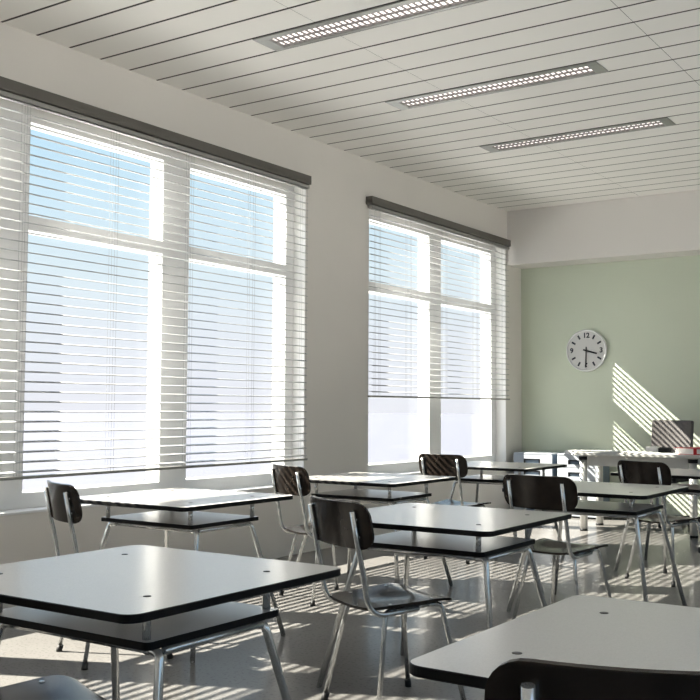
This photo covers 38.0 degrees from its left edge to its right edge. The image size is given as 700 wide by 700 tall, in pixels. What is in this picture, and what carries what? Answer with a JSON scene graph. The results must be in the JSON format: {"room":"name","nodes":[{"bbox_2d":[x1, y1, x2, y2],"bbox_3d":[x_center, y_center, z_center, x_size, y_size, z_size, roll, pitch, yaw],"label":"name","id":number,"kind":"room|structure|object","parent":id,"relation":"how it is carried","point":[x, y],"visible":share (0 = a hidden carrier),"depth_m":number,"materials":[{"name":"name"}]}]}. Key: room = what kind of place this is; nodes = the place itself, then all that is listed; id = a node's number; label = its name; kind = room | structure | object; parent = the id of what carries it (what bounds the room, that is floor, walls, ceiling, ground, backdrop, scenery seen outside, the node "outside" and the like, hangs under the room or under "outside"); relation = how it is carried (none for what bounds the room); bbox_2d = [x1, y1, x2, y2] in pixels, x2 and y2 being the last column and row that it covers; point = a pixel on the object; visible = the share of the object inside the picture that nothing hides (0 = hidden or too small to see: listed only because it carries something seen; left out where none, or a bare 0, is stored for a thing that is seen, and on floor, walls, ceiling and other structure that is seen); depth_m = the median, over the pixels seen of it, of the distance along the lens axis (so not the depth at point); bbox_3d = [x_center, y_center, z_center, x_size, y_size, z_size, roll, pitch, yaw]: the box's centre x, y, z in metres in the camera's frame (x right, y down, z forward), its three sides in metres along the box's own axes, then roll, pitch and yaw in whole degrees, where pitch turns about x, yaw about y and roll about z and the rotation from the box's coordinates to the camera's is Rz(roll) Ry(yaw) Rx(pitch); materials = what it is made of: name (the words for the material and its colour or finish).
{"room":"classroom","nodes":[
{"label":"classroom","id":0,"kind":"room"},
{"bbox_2d":[0,22,521,608],"bbox_3d":[-1.994,-0.193,6.784,0.330,4.026,14.558,-2,-4,34],"label":"wall","id":1,"kind":"structure","parent":0,"point":[337,227],"depth_m":8.98,"materials":[{"name":"paint"}]},
{"bbox_2d":[0,98,305,515],"bbox_3d":[-2.174,-0.306,6.463,0.276,2.665,5.975,-2,-4,34],"label":"window","id":2,"kind":"structure","parent":1,"relation":"in","point":[13,501],"depth_m":7.64,"materials":[{"name":"white plastic"}]},
{"bbox_2d":[0,76,310,480],"bbox_3d":[-1.291,-0.365,7.468,0.074,2.466,3.280,-2,-4,34],"label":"blind","id":3,"kind":"object","parent":2,"relation":"attached to","point":[11,90],"visible":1,"depth_m":7.16,"materials":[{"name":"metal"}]},
{"bbox_2d":[368,209,505,474],"bbox_3d":[0.910,-0.034,11.009,0.276,2.665,3.015,-2,-4,34],"label":"window","id":4,"kind":"structure","parent":1,"relation":"in","point":[493,412],"depth_m":11.10,"materials":[{"name":"white plastic"}]},
{"bbox_2d":[366,196,510,399],"bbox_3d":[1.036,-0.435,10.911,0.074,1.914,3.065,-2,-4,34],"label":"blind","id":5,"kind":"object","parent":4,"relation":"attached to","point":[374,203],"visible":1,"depth_m":10.71,"materials":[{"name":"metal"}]},
{"bbox_2d":[0,0,699,210],"bbox_3d":[1.231,-2.202,4.481,7.700,0.160,13.770,-2,-4,34],"label":"ceiling","id":6,"kind":"structure","parent":0,"point":[334,92],"depth_m":7.29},
{"bbox_2d":[252,0,485,50],"bbox_3d":[0.145,-2.069,6.221,1.705,0.091,0.253,-2,-4,34],"label":"ceiling light","id":7,"kind":"object","parent":6,"relation":"attached to","point":[403,10],"visible":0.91,"depth_m":6.29,"materials":[{"name":"white metal"}]},
{"bbox_2d":[273,0,457,43],"bbox_3d":[0.152,-2.047,6.230,1.535,0.007,0.168,-2,-4,34],"label":"diffuser","id":8,"kind":"object","parent":7,"relation":"attached to","point":[417,8],"depth_m":6.28,"materials":[{"name":"white plastic"}]},
{"bbox_2d":[385,61,608,109],"bbox_3d":[1.050,-1.989,7.554,1.705,0.091,0.253,-2,-4,34],"label":"ceiling light","id":9,"kind":"object","parent":6,"relation":"attached to","point":[589,68],"visible":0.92,"depth_m":7.52,"materials":[{"name":"white metal"}]},
{"bbox_2d":[403,66,592,104],"bbox_3d":[1.056,-1.968,7.563,1.535,0.007,0.168,-2,-4,34],"label":"diffuser","id":10,"kind":"object","parent":9,"relation":"attached to","point":[580,71],"depth_m":7.53,"materials":[{"name":"white plastic"}]},
{"bbox_2d":[479,117,675,152],"bbox_3d":[1.954,-1.909,8.887,1.705,0.091,0.253,-2,-4,34],"label":"ceiling light","id":11,"kind":"object","parent":6,"relation":"attached to","point":[660,122],"visible":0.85,"depth_m":8.85,"materials":[{"name":"white metal"}]},
{"bbox_2d":[494,121,661,148],"bbox_3d":[1.961,-1.887,8.896,1.535,0.007,0.168,-2,-4,34],"label":"diffuser","id":12,"kind":"object","parent":11,"relation":"attached to","point":[651,124],"depth_m":8.88,"materials":[{"name":"white plastic"}]},
{"bbox_2d":[0,517,699,699],"bbox_3d":[1.267,1.609,4.463,8.230,0.200,14.558,-2,-4,34],"label":"floor","id":13,"kind":"structure","parent":0,"point":[237,667],"depth_m":5.64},
{"bbox_2d":[0,675,106,699],"bbox_3d":[-0.875,0.960,2.684,0.562,0.874,0.480,3,-4,-36],"label":"chair","id":14,"kind":"object","parent":13,"relation":"on","point":[53,687],"visible":1,"depth_m":2.83,"materials":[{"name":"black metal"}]},
{"bbox_2d":[44,480,172,669],"bbox_3d":[-1.229,1.095,5.120,0.562,0.874,0.480,2,-4,-32],"label":"chair","id":15,"kind":"object","parent":13,"relation":"on","point":[63,502],"visible":0.4,"depth_m":4.91,"materials":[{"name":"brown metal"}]},
{"bbox_2d":[0,545,340,699],"bbox_3d":[-0.635,1.034,2.970,0.898,0.764,0.894,-2,-4,34],"label":"table","id":16,"kind":"object","parent":13,"relation":"on","point":[145,599],"visible":1,"depth_m":2.84,"materials":[{"name":"grey laminate"}]},
{"bbox_2d":[0,602,278,650],"bbox_3d":[-0.634,0.775,2.985,0.666,0.021,0.550,-2,-4,34],"label":"shelf","id":17,"kind":"object","parent":16,"relation":"attached to","point":[191,628],"depth_m":2.81,"materials":[{"name":"grey laminate"}]},
{"bbox_2d":[70,488,292,662],"bbox_3d":[-0.923,1.177,5.523,0.898,0.764,0.894,-2,-4,34],"label":"table","id":18,"kind":"object","parent":13,"relation":"on","point":[178,508],"visible":0.91,"depth_m":5.43,"materials":[{"name":"laminate"}]},
{"bbox_2d":[101,510,258,529],"bbox_3d":[-0.922,0.918,5.537,0.666,0.021,0.550,-2,-4,34],"label":"shelf","id":19,"kind":"object","parent":18,"relation":"attached to","point":[161,519],"depth_m":5.43,"materials":[{"name":"grey laminate"}]},
{"bbox_2d":[270,464,368,605],"bbox_3d":[-0.205,1.190,6.694,0.562,0.874,0.480,2,-4,-32],"label":"chair","id":20,"kind":"object","parent":13,"relation":"on","point":[290,480],"visible":0.56,"depth_m":6.55,"materials":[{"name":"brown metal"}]},
{"bbox_2d":[291,472,456,587],"bbox_3d":[0.150,1.272,7.105,0.898,0.764,0.894,-2,-4,34],"label":"table","id":21,"kind":"object","parent":13,"relation":"on","point":[388,497],"visible":0.84,"depth_m":7.01,"materials":[{"name":"laminate"}]},
{"bbox_2d":[311,489,431,501],"bbox_3d":[0.152,1.013,7.120,0.666,0.021,0.550,-2,-4,34],"label":"shelf","id":22,"kind":"object","parent":21,"relation":"attached to","point":[351,495],"depth_m":7.01,"materials":[{"name":"grey laminate"}]},
{"bbox_2d":[308,496,465,699],"bbox_3d":[0.143,1.055,4.276,0.562,0.874,0.480,2,-4,-31],"label":"chair","id":23,"kind":"object","parent":13,"relation":"on","point":[347,524],"visible":0.98,"depth_m":4.18,"materials":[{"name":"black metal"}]},
{"bbox_2d":[310,503,571,687],"bbox_3d":[0.426,1.133,4.616,0.898,0.764,0.894,-2,-4,34],"label":"table","id":24,"kind":"object","parent":13,"relation":"on","point":[433,530],"visible":0.76,"depth_m":4.53,"materials":[{"name":"laminate"}]},
{"bbox_2d":[371,530,534,556],"bbox_3d":[0.427,0.873,4.631,0.666,0.021,0.550,-2,-4,34],"label":"shelf","id":25,"kind":"object","parent":24,"relation":"attached to","point":[405,542],"depth_m":4.50,"materials":[{"name":"grey laminate"}]},
{"bbox_2d":[418,453,490,563],"bbox_3d":[0.893,1.295,8.457,0.480,0.874,0.562,-2,-4,40],"label":"chair","id":26,"kind":"object","parent":13,"relation":"on","point":[429,464],"visible":0.67,"depth_m":8.27,"materials":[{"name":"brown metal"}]},
{"bbox_2d":[449,461,566,540],"bbox_3d":[1.294,1.373,8.791,0.898,0.764,0.894,-2,-4,34],"label":"table","id":27,"kind":"object","parent":13,"relation":"on","point":[478,479],"visible":0.46,"depth_m":8.70,"materials":[{"name":"white laminate"}]},
{"bbox_2d":[457,474,504,482],"bbox_3d":[1.296,1.114,8.806,0.666,0.021,0.550,-2,-4,34],"label":"shelf","id":28,"kind":"object","parent":27,"relation":"attached to","point":[480,478],"depth_m":8.69,"materials":[{"name":"grey laminate"}]},
{"bbox_2d":[514,451,564,510],"bbox_3d":[2.253,1.581,12.096,0.485,0.728,0.402,-2,-4,34],"label":"base cabinet","id":29,"kind":"object","parent":13,"relation":"on","point":[525,456],"visible":0.36,"depth_m":11.94,"materials":[{"name":"white plastic"}]},
{"bbox_2d":[409,595,699,688],"bbox_3d":[0.717,0.989,2.043,0.898,0.764,0.894,-2,-4,34],"label":"table","id":30,"kind":"object","parent":13,"relation":"on","point":[579,629],"visible":0.61,"depth_m":2.14,"materials":[{"name":"white laminate"}]},
{"bbox_2d":[503,474,611,619],"bbox_3d":[1.208,1.150,5.868,0.480,0.874,0.562,-3,-4,42],"label":"chair","id":31,"kind":"object","parent":13,"relation":"on","point":[523,491],"visible":0.79,"depth_m":5.72,"materials":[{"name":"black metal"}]},
{"bbox_2d":[557,453,609,518],"bbox_3d":[2.709,1.565,11.788,0.485,0.728,0.402,-2,-4,34],"label":"base cabinet","id":32,"kind":"object","parent":13,"relation":"on","point":[572,471],"visible":0.2,"depth_m":11.67,"materials":[{"name":"white plastic"}]},
{"bbox_2d":[565,450,587,453],"bbox_3d":[2.732,1.179,11.748,0.437,0.040,0.280,-2,-4,34],"label":"paper stack","id":33,"kind":"object","parent":32,"relation":"on","point":[566,451],"visible":0.33,"depth_m":11.72,"materials":[{"name":"white paper"}]},
{"bbox_2d":[484,658,699,699],"bbox_3d":[0.485,0.911,1.705,0.480,0.874,0.562,0,-3,12],"label":"chair","id":34,"kind":"object","parent":13,"relation":"on","point":[519,678],"visible":1,"depth_m":1.49,"materials":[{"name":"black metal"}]},
{"bbox_2d":[502,481,688,612],"bbox_3d":[1.534,1.234,6.314,0.898,0.764,0.894,-2,-4,34],"label":"table","id":35,"kind":"object","parent":13,"relation":"on","point":[629,510],"visible":0.64,"depth_m":6.19,"materials":[{"name":"silver metal"}]},
{"bbox_2d":[530,500,662,514],"bbox_3d":[1.536,0.975,6.329,0.666,0.021,0.550,-2,-4,34],"label":"shelf","id":36,"kind":"object","parent":35,"relation":"attached to","point":[584,507],"depth_m":6.18,"materials":[{"name":"grey laminate"}]},
{"bbox_2d":[573,450,699,537],"bbox_3d":[3.019,1.455,10.448,1.280,0.800,0.740,-2,-4,30],"label":"desk","id":37,"kind":"object","parent":13,"relation":"on","point":[587,458],"visible":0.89,"depth_m":10.24,"materials":[{"name":"wood"}]},
{"bbox_2d":[593,451,658,453],"bbox_3d":[2.839,1.043,10.413,0.620,0.016,0.320,-2,-4,30],"label":"paper sheet","id":38,"kind":"object","parent":37,"relation":"on","point":[599,451],"visible":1,"depth_m":10.35,"materials":[{"name":"white paper"}]},
{"bbox_2d":[646,446,658,451],"bbox_3d":[3.159,1.035,10.623,0.120,0.060,0.100,-2,-4,30],"label":"box","id":39,"kind":"object","parent":37,"relation":"on","point":[648,448],"visible":0.9,"depth_m":10.58,"materials":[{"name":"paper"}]},
{"bbox_2d":[658,447,672,452],"bbox_3d":[3.272,1.036,10.559,0.130,0.052,0.090,-2,-4,30],"label":"box","id":40,"kind":"object","parent":37,"relation":"on","point":[660,449],"visible":1,"depth_m":10.53,"materials":[{"name":"plastic"}]},
{"bbox_2d":[674,447,699,454],"bbox_3d":[3.457,1.008,10.155,0.320,0.065,0.282,2,-4,-23],"label":"ring binder","id":41,"kind":"object","parent":37,"relation":"on","point":[679,450],"visible":1,"depth_m":10.07,"materials":[{"name":"white paper"}]},
{"bbox_2d":[610,468,699,571],"bbox_3d":[2.600,1.329,7.884,0.898,0.764,0.894,-2,-4,34],"label":"table","id":42,"kind":"object","parent":13,"relation":"on","point":[694,489],"visible":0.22,"depth_m":7.83,"materials":[{"name":"silver metal"}]},
{"bbox_2d":[671,483,699,492],"bbox_3d":[2.601,1.069,7.899,0.666,0.021,0.550,-2,-4,34],"label":"shelf","id":43,"kind":"object","parent":42,"relation":"attached to","point":[693,488],"depth_m":7.79,"materials":[{"name":"grey laminate"}]},
{"bbox_2d":[617,460,699,586],"bbox_3d":[2.297,1.245,7.449,0.562,0.874,0.480,2,-4,-34],"label":"chair","id":44,"kind":"object","parent":13,"relation":"on","point":[631,472],"visible":0.74,"depth_m":7.32,"materials":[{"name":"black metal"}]},
{"bbox_2d":[634,420,693,527],"bbox_3d":[3.397,1.321,10.950,0.577,1.127,0.606,-3,-5,44],"label":"swivel chair","id":45,"kind":"object","parent":13,"relation":"on","point":[665,433],"visible":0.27,"depth_m":11.12,"materials":[{"name":"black fabric"}]},
{"bbox_2d":[521,255,699,515],"bbox_3d":[5.357,-0.047,10.474,7.700,3.826,0.200,-2,-4,34],"label":"wall","id":46,"kind":"structure","parent":0,"point":[646,312],"depth_m":11.88,"materials":[{"name":"green paint"}]},
{"bbox_2d":[566,330,606,371],"bbox_3d":[2.803,0.008,12.055,0.500,0.500,0.045,-2,-4,34],"label":"wall clock","id":47,"kind":"object","parent":46,"relation":"attached to","point":[586,350],"visible":1,"depth_m":12.04,"materials":[{"name":"white plastic"}]},
{"bbox_2d":[507,190,699,268],"bbox_3d":[5.199,-1.510,10.313,7.700,0.784,0.388,-2,-4,34],"label":"soffit","id":48,"kind":"object","parent":46,"relation":"attached to","point":[666,225],"depth_m":11.63,"materials":[{"name":"white paint"}]},
{"label":"outside","id":49,"kind":"structure","parent":0,"visible":0},
{"bbox_2d":[22,412,480,490],"bbox_3d":[-56.204,8.359,122.326,300.000,0.240,380.000,-2,-4,34],"label":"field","id":50,"kind":"structure","parent":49,"point":[392,437],"depth_m":46.00,"materials":[{"name":"white"}]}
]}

